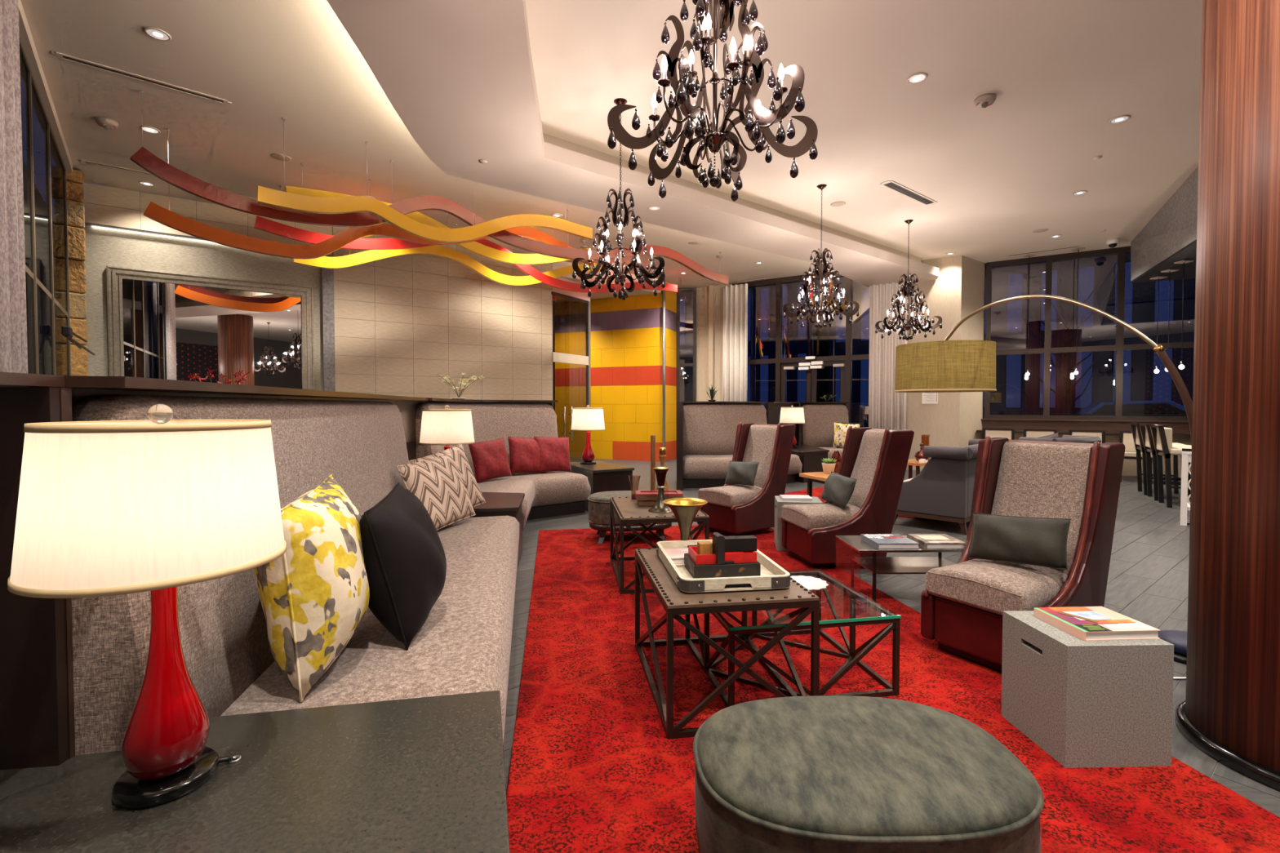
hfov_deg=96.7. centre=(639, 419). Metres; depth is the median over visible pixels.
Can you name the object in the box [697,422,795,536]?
lounge chair
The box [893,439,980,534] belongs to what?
armchair
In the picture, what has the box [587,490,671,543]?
ottoman
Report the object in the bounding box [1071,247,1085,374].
pendant light
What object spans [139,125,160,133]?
recessed light
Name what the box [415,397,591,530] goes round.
banquette
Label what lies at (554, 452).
cushion
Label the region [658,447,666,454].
cup
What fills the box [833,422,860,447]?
cushion
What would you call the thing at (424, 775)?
table
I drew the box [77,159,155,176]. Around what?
ceiling vent
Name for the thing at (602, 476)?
table
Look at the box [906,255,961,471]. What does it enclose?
wall pier
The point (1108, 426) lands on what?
trim
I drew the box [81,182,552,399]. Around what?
wall
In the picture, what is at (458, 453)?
cushion
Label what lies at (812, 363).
door
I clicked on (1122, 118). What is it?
recessed light
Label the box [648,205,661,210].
recessed light
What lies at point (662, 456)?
candlestick
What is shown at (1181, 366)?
pendant light
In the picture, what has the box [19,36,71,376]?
window
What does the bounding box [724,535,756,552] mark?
block
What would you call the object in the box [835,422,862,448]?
cushion
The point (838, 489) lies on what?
cushion
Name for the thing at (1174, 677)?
cord
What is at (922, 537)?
print
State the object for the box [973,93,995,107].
fire alarm
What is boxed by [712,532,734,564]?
block
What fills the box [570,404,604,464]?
table lamp
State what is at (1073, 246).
ceiling vent
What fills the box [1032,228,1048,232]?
ceiling speaker
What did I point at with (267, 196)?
decoration
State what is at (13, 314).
curtain
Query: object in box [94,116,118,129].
fire alarm
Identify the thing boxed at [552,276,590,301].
wall
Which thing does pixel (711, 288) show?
trim
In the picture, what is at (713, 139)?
chandelier
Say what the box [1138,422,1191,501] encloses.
bar stool
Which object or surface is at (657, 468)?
bowl
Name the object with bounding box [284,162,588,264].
decoration
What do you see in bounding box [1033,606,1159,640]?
book
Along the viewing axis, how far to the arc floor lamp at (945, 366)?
3.52 m
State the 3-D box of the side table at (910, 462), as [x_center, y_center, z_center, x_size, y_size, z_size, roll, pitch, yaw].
[3.699,0.813,7.677,0.470,0.502,0.460,-1,2,-29]
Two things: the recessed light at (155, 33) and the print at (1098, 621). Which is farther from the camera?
the recessed light at (155, 33)
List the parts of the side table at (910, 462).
leg, leg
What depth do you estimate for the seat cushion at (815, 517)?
4.36 m
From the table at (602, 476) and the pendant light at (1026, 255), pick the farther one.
the pendant light at (1026, 255)
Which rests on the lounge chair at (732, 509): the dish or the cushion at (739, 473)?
the cushion at (739, 473)
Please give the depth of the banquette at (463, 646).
1.68 m
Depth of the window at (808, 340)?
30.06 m
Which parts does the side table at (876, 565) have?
post, post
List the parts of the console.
leg, glass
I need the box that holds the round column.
[1174,0,1279,791]
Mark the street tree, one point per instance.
(1067, 397)
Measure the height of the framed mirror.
2.068 m
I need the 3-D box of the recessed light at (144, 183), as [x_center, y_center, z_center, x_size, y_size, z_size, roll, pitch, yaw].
[-6.109,-2.919,7.049,0.160,0.007,0.160,0,1,0]
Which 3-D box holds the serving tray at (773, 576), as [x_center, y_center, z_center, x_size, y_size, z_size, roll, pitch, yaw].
[0.344,0.648,2.558,0.467,0.060,0.655,0,1,-8]
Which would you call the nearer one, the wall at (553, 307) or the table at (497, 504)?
the table at (497, 504)
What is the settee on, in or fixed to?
on the floor
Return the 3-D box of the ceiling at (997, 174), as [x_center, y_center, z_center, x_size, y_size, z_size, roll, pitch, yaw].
[2.450,-2.912,4.130,18.700,0.120,20.400,0,1,0]
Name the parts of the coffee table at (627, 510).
leg, rail, leg, rail, leg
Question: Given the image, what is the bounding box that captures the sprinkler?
[580,238,587,248]
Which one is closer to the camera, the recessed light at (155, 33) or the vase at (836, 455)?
the recessed light at (155, 33)
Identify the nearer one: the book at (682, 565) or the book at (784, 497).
the book at (682, 565)
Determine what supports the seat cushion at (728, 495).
on the lounge chair at (732, 509)
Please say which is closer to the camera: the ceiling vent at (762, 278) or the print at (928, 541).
the print at (928, 541)
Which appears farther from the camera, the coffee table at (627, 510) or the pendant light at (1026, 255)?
the pendant light at (1026, 255)
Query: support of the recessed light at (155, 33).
in the ceiling at (997, 174)
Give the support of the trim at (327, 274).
attached to the wall at (402, 322)
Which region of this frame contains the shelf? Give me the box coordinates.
[850,556,955,574]
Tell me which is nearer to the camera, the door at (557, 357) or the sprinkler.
the sprinkler
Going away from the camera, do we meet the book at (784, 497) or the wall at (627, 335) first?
the book at (784, 497)
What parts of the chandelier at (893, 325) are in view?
stem, chain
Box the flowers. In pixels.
[187,367,249,384]
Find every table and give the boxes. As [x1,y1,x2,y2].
[0,372,510,852]
[385,396,524,571]
[563,461,634,511]
[609,496,709,594]
[635,547,819,739]
[684,570,901,707]
[765,401,829,483]
[799,471,837,496]
[835,535,963,603]
[906,459,926,479]
[1000,610,1173,768]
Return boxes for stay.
[61,325,95,355]
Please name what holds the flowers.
on the stand
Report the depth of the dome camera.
9.38 m
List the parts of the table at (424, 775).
panel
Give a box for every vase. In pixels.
[628,475,640,499]
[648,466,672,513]
[662,497,707,548]
[831,450,840,472]
[921,435,929,460]
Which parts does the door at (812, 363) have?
rail, head rail, rail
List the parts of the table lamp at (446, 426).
lamp shade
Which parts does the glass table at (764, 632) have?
leg, leg, rail, leg, leg, rail, rail, leg, leg, leg, rail, leg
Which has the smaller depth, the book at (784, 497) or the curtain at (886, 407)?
the book at (784, 497)
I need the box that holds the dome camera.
[1106,237,1119,247]
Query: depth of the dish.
2.80 m
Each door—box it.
[551,291,591,443]
[780,271,845,402]
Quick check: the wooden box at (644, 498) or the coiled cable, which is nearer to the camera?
the wooden box at (644, 498)
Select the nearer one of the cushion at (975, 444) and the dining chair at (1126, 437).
the cushion at (975, 444)
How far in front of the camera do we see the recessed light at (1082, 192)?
7.35 m
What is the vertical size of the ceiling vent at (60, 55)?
0.007 m
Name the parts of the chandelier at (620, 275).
arm, stem, chain, arm, arm, arm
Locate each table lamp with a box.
[7,404,286,809]
[418,404,475,450]
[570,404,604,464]
[779,404,804,448]
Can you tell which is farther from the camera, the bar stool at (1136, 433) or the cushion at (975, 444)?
the bar stool at (1136, 433)
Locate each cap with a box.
[479,159,487,163]
[1093,155,1102,159]
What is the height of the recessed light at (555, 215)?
0.007 m
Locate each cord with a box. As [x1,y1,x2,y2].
[218,755,241,764]
[1173,676,1186,679]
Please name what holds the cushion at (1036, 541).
on the lounge chair at (963, 603)
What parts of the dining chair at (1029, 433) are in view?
post, rail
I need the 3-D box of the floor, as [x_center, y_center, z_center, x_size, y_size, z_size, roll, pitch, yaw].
[2.580,1.208,4.182,19.272,0.120,21.044,0,1,0]
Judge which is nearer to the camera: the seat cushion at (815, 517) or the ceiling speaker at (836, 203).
the seat cushion at (815, 517)
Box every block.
[697,541,712,554]
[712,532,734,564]
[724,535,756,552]
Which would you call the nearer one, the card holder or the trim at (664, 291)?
the card holder
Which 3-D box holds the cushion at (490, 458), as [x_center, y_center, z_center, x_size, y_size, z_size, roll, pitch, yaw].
[-1.580,0.429,6.012,0.201,0.443,0.500,1,2,44]
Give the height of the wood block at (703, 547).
0.070 m
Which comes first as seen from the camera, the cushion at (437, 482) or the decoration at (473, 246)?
the cushion at (437, 482)
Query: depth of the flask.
7.48 m
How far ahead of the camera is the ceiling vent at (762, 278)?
12.60 m
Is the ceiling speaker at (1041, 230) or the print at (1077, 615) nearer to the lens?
the print at (1077, 615)
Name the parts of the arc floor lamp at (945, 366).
lamp shade, plate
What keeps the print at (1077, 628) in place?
on the book at (1084, 623)
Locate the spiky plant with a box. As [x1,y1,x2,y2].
[705,386,719,401]
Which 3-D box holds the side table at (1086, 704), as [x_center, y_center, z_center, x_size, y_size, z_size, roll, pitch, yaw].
[1.633,0.977,2.107,0.372,0.420,0.330,0,1,-2]
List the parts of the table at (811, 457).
panel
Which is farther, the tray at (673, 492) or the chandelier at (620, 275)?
the chandelier at (620, 275)
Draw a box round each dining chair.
[982,427,1014,439]
[1022,428,1057,437]
[1068,429,1105,443]
[1119,430,1152,482]
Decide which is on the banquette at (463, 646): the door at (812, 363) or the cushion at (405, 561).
the cushion at (405, 561)
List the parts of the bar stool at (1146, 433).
post, leg, post, leg, seat, leg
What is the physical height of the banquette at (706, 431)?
1.312 m
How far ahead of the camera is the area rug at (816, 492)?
7.92 m
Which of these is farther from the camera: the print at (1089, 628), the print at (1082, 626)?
the print at (1082, 626)
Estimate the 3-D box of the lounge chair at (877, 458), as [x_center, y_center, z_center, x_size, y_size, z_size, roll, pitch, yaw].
[1.620,0.595,4.556,0.840,1.063,0.613,0,1,-11]
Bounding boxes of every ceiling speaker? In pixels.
[271,153,291,160]
[688,240,699,244]
[830,201,845,206]
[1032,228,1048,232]
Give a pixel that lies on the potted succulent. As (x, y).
(828, 465)
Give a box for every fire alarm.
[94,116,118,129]
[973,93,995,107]
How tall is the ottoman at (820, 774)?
0.419 m
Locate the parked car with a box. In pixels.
[1076,400,1186,413]
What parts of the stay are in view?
arm, arm, arm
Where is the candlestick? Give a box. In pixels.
[656,447,668,490]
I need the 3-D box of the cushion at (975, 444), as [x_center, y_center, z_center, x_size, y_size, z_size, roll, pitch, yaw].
[3.511,0.475,6.154,0.125,0.360,1.310,1,2,44]
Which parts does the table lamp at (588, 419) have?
lamp shade, glass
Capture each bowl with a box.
[653,466,669,469]
[662,497,707,506]
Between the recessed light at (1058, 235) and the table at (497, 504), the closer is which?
the table at (497, 504)
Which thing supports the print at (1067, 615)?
on the book at (1084, 623)
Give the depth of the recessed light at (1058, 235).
9.24 m
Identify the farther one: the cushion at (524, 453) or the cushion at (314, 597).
the cushion at (524, 453)
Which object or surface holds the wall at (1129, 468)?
on the floor
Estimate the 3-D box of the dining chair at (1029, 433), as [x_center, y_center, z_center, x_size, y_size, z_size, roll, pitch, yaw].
[7.010,0.585,9.996,0.480,0.842,0.498,1,2,33]
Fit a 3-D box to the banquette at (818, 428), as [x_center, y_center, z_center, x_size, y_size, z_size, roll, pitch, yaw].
[3.603,0.332,10.702,0.925,1.312,1.072,0,1,-6]
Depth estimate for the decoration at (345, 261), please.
8.45 m
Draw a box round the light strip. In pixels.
[92,226,215,243]
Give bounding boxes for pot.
[451,397,466,399]
[822,462,835,474]
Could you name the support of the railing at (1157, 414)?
on the ground
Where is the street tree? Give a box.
[1026,276,1109,413]
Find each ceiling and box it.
[20,0,1202,288]
[327,0,938,287]
[552,261,661,302]
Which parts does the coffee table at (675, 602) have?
leg, rail, leg, rail, leg, leg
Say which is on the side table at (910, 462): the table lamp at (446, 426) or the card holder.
the card holder
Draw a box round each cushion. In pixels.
[254,474,369,702]
[359,482,446,650]
[396,452,475,530]
[408,443,485,506]
[467,437,511,483]
[507,436,546,473]
[533,436,571,472]
[697,484,762,507]
[724,461,759,486]
[781,503,860,531]
[820,471,857,509]
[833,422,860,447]
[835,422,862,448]
[925,558,1066,615]
[960,444,978,447]
[967,512,1071,570]
[1039,432,1058,438]
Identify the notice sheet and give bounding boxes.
[921,392,937,404]
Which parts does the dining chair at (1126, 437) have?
post, rail, seat, seat rail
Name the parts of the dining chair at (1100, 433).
rail, post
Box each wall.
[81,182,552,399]
[83,225,323,390]
[551,262,555,411]
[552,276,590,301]
[554,290,662,461]
[657,281,676,462]
[696,284,732,401]
[959,255,985,447]
[976,429,1191,479]
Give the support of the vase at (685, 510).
on the coffee table at (675, 602)
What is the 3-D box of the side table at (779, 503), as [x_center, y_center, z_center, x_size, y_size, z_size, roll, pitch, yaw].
[1.375,0.907,4.957,0.372,0.420,0.330,0,1,9]
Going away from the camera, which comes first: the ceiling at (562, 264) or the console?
the console
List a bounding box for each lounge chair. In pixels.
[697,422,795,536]
[781,426,914,566]
[920,435,1125,671]
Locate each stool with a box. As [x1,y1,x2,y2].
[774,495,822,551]
[1129,422,1185,495]
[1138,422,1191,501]
[1150,424,1191,507]
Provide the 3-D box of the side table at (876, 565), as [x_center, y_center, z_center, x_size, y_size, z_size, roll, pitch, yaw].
[1.701,0.980,3.702,0.720,0.360,0.400,0,1,-1]
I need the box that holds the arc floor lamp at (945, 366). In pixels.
[894,294,1192,664]
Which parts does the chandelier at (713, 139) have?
light bulb, light bulb, arm, arm, light bulb, arm, light bulb, arm, bead chain, stem, arm, arm, light bulb, arm, arm, light bulb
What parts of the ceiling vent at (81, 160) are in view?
blade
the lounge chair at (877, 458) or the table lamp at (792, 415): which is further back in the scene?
the table lamp at (792, 415)
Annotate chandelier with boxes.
[572,97,665,300]
[607,0,817,201]
[782,183,859,328]
[875,219,942,340]
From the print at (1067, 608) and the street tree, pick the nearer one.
the print at (1067, 608)
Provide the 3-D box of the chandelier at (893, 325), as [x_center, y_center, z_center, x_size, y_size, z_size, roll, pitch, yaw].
[4.009,-2.084,8.505,0.852,1.789,0.915,0,1,16]
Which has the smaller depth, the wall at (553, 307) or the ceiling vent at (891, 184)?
the ceiling vent at (891, 184)
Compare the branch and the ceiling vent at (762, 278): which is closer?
the branch
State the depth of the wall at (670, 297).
13.00 m
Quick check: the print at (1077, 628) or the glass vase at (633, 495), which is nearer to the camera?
the print at (1077, 628)
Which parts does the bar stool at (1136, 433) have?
post, leg, post, leg, leg, seat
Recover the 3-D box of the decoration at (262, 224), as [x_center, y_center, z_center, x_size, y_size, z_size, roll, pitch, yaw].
[-1.978,-2.622,9.417,7.371,0.720,0.060,-1,2,-42]
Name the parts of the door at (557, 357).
pull handle, head rail, pull handle, post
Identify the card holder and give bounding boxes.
[918,458,928,462]
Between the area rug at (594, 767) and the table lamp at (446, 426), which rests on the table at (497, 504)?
the table lamp at (446, 426)
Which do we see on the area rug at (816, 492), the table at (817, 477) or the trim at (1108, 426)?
the table at (817, 477)
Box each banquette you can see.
[53,375,519,755]
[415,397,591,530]
[676,401,802,490]
[799,402,848,458]
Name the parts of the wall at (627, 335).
panel, panel, panel, panel, panel, panel, panel, panel, panel, panel, panel, panel, panel, panel, panel, panel, panel, panel, panel, panel, panel, panel, panel, panel, panel, panel, panel, panel, panel, panel, panel, panel, panel, panel, panel, panel, panel, panel, panel, panel, panel, panel, panel, panel, panel, panel, panel, panel, panel, panel, panel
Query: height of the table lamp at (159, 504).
0.752 m
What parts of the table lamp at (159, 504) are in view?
lamp shade, glass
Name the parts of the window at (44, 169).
pane, pane, pane, pane, pane, pane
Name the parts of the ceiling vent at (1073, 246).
blade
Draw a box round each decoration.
[130,90,728,284]
[143,128,594,265]
[253,185,677,293]
[256,117,592,242]
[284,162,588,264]
[293,224,610,285]
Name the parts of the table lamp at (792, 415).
lamp shade, glass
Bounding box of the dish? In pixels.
[790,575,828,591]
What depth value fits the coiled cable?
6.00 m
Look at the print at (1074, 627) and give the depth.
2.09 m
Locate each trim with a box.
[17,0,72,172]
[321,255,335,391]
[523,0,938,274]
[662,279,665,462]
[708,284,715,399]
[981,418,1188,422]
[982,420,1190,433]
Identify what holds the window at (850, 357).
attached to the wall pier at (943, 295)
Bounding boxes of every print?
[917,535,949,539]
[928,541,959,542]
[1035,607,1088,631]
[1037,606,1117,624]
[1047,606,1092,611]
[1057,611,1099,622]
[1062,611,1111,620]
[1074,624,1111,631]
[1082,626,1100,627]
[1088,628,1106,630]
[1096,619,1135,623]
[1102,623,1146,629]
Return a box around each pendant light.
[1023,254,1035,375]
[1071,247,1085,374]
[1130,166,1198,373]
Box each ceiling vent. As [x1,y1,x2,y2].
[51,51,231,105]
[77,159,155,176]
[725,278,766,284]
[880,180,937,205]
[1004,245,1082,256]
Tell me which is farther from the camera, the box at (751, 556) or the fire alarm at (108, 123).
the fire alarm at (108, 123)
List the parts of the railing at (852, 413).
rail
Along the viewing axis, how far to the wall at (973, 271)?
10.74 m
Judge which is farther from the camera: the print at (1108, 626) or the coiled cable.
the coiled cable
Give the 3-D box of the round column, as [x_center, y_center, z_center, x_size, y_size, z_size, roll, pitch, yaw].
[2.390,-0.798,1.961,0.730,4.000,0.730,0,1,0]
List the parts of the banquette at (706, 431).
panel, backrest, seat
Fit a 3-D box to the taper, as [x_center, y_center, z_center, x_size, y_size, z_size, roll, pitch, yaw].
[0.102,0.377,4.454,0.060,0.505,0.060,0,1,0]
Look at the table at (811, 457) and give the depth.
9.51 m
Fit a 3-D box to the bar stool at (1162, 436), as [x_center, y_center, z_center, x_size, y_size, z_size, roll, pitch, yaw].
[6.707,0.576,7.045,0.536,1.005,0.445,1,2,32]
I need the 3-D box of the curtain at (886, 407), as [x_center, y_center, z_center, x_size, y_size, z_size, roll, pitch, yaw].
[4.801,-1.001,11.026,0.680,3.902,0.159,1,2,33]
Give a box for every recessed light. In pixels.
[138,181,155,186]
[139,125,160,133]
[143,26,172,41]
[551,213,562,217]
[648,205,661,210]
[906,72,927,84]
[1049,234,1062,237]
[1071,190,1087,195]
[1108,115,1130,124]
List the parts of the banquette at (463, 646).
backrest, seat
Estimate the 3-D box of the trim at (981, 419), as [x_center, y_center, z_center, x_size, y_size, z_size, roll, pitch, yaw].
[9.205,0.041,9.459,6.113,0.025,0.120,1,2,33]
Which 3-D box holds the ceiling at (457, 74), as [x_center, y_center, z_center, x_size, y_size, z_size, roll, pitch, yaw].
[-0.077,-2.628,3.164,5.377,0.399,18.470,1,1,20]
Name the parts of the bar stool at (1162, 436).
rail, post, rail, leg, post, leg, seat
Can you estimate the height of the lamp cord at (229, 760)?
0.019 m
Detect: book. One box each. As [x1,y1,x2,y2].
[660,555,684,568]
[664,548,688,564]
[779,494,813,501]
[860,533,918,549]
[906,533,965,549]
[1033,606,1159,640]
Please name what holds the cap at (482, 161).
attached to the ceiling at (457, 74)
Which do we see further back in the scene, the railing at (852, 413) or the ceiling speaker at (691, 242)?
the railing at (852, 413)
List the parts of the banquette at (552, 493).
backrest, seat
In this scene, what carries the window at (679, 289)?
in the wall at (702, 293)
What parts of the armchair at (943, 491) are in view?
arm, rail, leg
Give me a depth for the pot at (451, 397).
6.28 m
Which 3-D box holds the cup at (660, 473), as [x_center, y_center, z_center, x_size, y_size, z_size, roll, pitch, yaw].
[0.147,0.405,3.966,0.116,0.128,0.116,0,1,0]
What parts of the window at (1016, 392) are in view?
pane, pane, pane, pane, pane, pane, pane, pane, pane, pane, pane, pane, pane, pane, pane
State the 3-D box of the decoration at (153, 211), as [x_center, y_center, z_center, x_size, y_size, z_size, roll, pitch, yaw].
[-2.799,-2.385,7.391,5.517,1.094,0.060,-1,2,-42]
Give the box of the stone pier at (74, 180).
[66,168,88,376]
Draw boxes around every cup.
[653,468,668,486]
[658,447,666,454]
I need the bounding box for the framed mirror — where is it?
[106,265,314,390]
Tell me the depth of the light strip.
7.45 m
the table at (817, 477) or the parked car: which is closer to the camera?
the table at (817, 477)
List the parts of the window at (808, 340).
pane, pane, pane, pane, pane, pane, pane, pane, pane, pane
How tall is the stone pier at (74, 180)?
3.982 m
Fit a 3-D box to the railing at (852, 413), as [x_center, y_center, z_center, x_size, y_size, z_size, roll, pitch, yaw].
[5.092,0.402,14.827,6.060,1.230,0.063,1,2,32]
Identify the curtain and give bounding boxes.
[0,0,27,373]
[722,283,747,401]
[868,282,907,430]
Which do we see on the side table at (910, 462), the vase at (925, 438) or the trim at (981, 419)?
the vase at (925, 438)
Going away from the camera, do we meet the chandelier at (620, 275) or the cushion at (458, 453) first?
the cushion at (458, 453)
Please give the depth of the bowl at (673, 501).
2.94 m
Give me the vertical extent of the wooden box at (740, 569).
0.060 m
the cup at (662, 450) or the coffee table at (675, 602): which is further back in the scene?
the cup at (662, 450)
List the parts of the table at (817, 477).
leg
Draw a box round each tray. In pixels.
[635,489,683,496]
[656,539,790,592]
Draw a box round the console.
[1180,448,1191,525]
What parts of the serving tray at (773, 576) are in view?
handle, handle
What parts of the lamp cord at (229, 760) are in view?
cord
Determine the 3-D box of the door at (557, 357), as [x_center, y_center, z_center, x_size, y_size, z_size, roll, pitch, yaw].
[-1.339,-0.715,11.214,0.123,3.380,1.190,1,2,31]
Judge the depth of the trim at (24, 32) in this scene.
4.71 m
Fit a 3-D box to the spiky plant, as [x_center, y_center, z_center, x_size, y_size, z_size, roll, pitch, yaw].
[1.178,-0.431,9.345,0.358,0.279,0.380,-1,2,-38]
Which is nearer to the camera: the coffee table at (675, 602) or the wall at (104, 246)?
the coffee table at (675, 602)
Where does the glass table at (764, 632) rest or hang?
on the area rug at (594, 767)
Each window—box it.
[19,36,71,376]
[676,287,696,401]
[680,271,829,408]
[828,253,1195,426]
[844,277,869,422]
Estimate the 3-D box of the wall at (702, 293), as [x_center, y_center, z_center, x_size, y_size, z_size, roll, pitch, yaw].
[1.715,-1.075,13.265,0.950,4.000,0.200,1,2,33]
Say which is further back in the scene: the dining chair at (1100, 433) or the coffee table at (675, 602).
the dining chair at (1100, 433)
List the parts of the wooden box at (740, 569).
lid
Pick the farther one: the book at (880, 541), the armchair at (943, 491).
the armchair at (943, 491)
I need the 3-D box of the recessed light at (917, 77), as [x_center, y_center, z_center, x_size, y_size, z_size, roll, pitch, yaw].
[2.326,-2.863,4.777,0.160,0.007,0.160,0,1,0]
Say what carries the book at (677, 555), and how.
on the book at (682, 565)
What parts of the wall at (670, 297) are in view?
panel, panel, panel, panel, panel, panel, panel, panel, panel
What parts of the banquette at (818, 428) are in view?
seat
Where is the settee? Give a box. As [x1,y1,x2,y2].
[1018,435,1101,443]
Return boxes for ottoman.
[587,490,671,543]
[693,695,1044,852]
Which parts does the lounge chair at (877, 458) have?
swivel plate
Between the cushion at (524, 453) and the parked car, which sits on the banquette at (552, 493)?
the cushion at (524, 453)
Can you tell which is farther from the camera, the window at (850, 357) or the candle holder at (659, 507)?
the window at (850, 357)
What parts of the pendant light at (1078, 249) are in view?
cord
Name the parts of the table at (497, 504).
panel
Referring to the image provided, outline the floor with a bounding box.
[502,457,1279,817]
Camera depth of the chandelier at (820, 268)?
7.14 m
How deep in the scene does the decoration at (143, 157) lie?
6.20 m
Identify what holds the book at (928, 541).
on the side table at (876, 565)
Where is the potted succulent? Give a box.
[822,457,836,474]
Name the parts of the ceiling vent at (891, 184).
blade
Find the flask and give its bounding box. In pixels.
[914,443,928,462]
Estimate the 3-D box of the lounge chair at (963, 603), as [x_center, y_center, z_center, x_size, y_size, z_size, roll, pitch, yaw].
[1.905,0.636,2.885,0.840,1.063,0.613,-1,2,-32]
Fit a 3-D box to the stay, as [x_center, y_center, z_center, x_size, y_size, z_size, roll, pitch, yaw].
[-5.890,-0.812,5.948,0.103,0.208,1.072,-1,2,-34]
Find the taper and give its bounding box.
[650,435,655,490]
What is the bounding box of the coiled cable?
[1186,514,1190,523]
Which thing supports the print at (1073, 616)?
on the book at (1084, 623)
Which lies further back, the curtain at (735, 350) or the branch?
the curtain at (735, 350)
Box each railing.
[851,412,868,426]
[983,412,1186,416]
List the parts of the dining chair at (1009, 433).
post, rail, post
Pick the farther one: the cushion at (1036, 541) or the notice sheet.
the notice sheet
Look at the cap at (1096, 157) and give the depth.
6.30 m
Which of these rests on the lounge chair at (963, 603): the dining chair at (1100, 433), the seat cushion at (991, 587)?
the seat cushion at (991, 587)
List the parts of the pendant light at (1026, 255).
cord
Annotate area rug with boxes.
[506,524,1279,852]
[784,486,940,521]
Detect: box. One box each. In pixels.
[635,489,683,506]
[684,553,760,578]
[688,546,756,564]
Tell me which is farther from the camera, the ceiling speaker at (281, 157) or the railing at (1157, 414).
the railing at (1157, 414)
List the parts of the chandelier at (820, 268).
stem, chain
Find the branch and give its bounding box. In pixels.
[435,372,484,399]
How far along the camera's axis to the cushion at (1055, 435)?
7.39 m
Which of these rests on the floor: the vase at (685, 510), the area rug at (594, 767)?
the area rug at (594, 767)
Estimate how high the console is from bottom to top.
0.776 m
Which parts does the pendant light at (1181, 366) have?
cord, pendant light, bar canopy, cord, pendant light, light bulb, cord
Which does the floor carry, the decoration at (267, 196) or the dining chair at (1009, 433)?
the dining chair at (1009, 433)
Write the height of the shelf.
0.010 m
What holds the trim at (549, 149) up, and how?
attached to the ceiling at (457, 74)
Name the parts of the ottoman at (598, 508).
leg, wood rail, leg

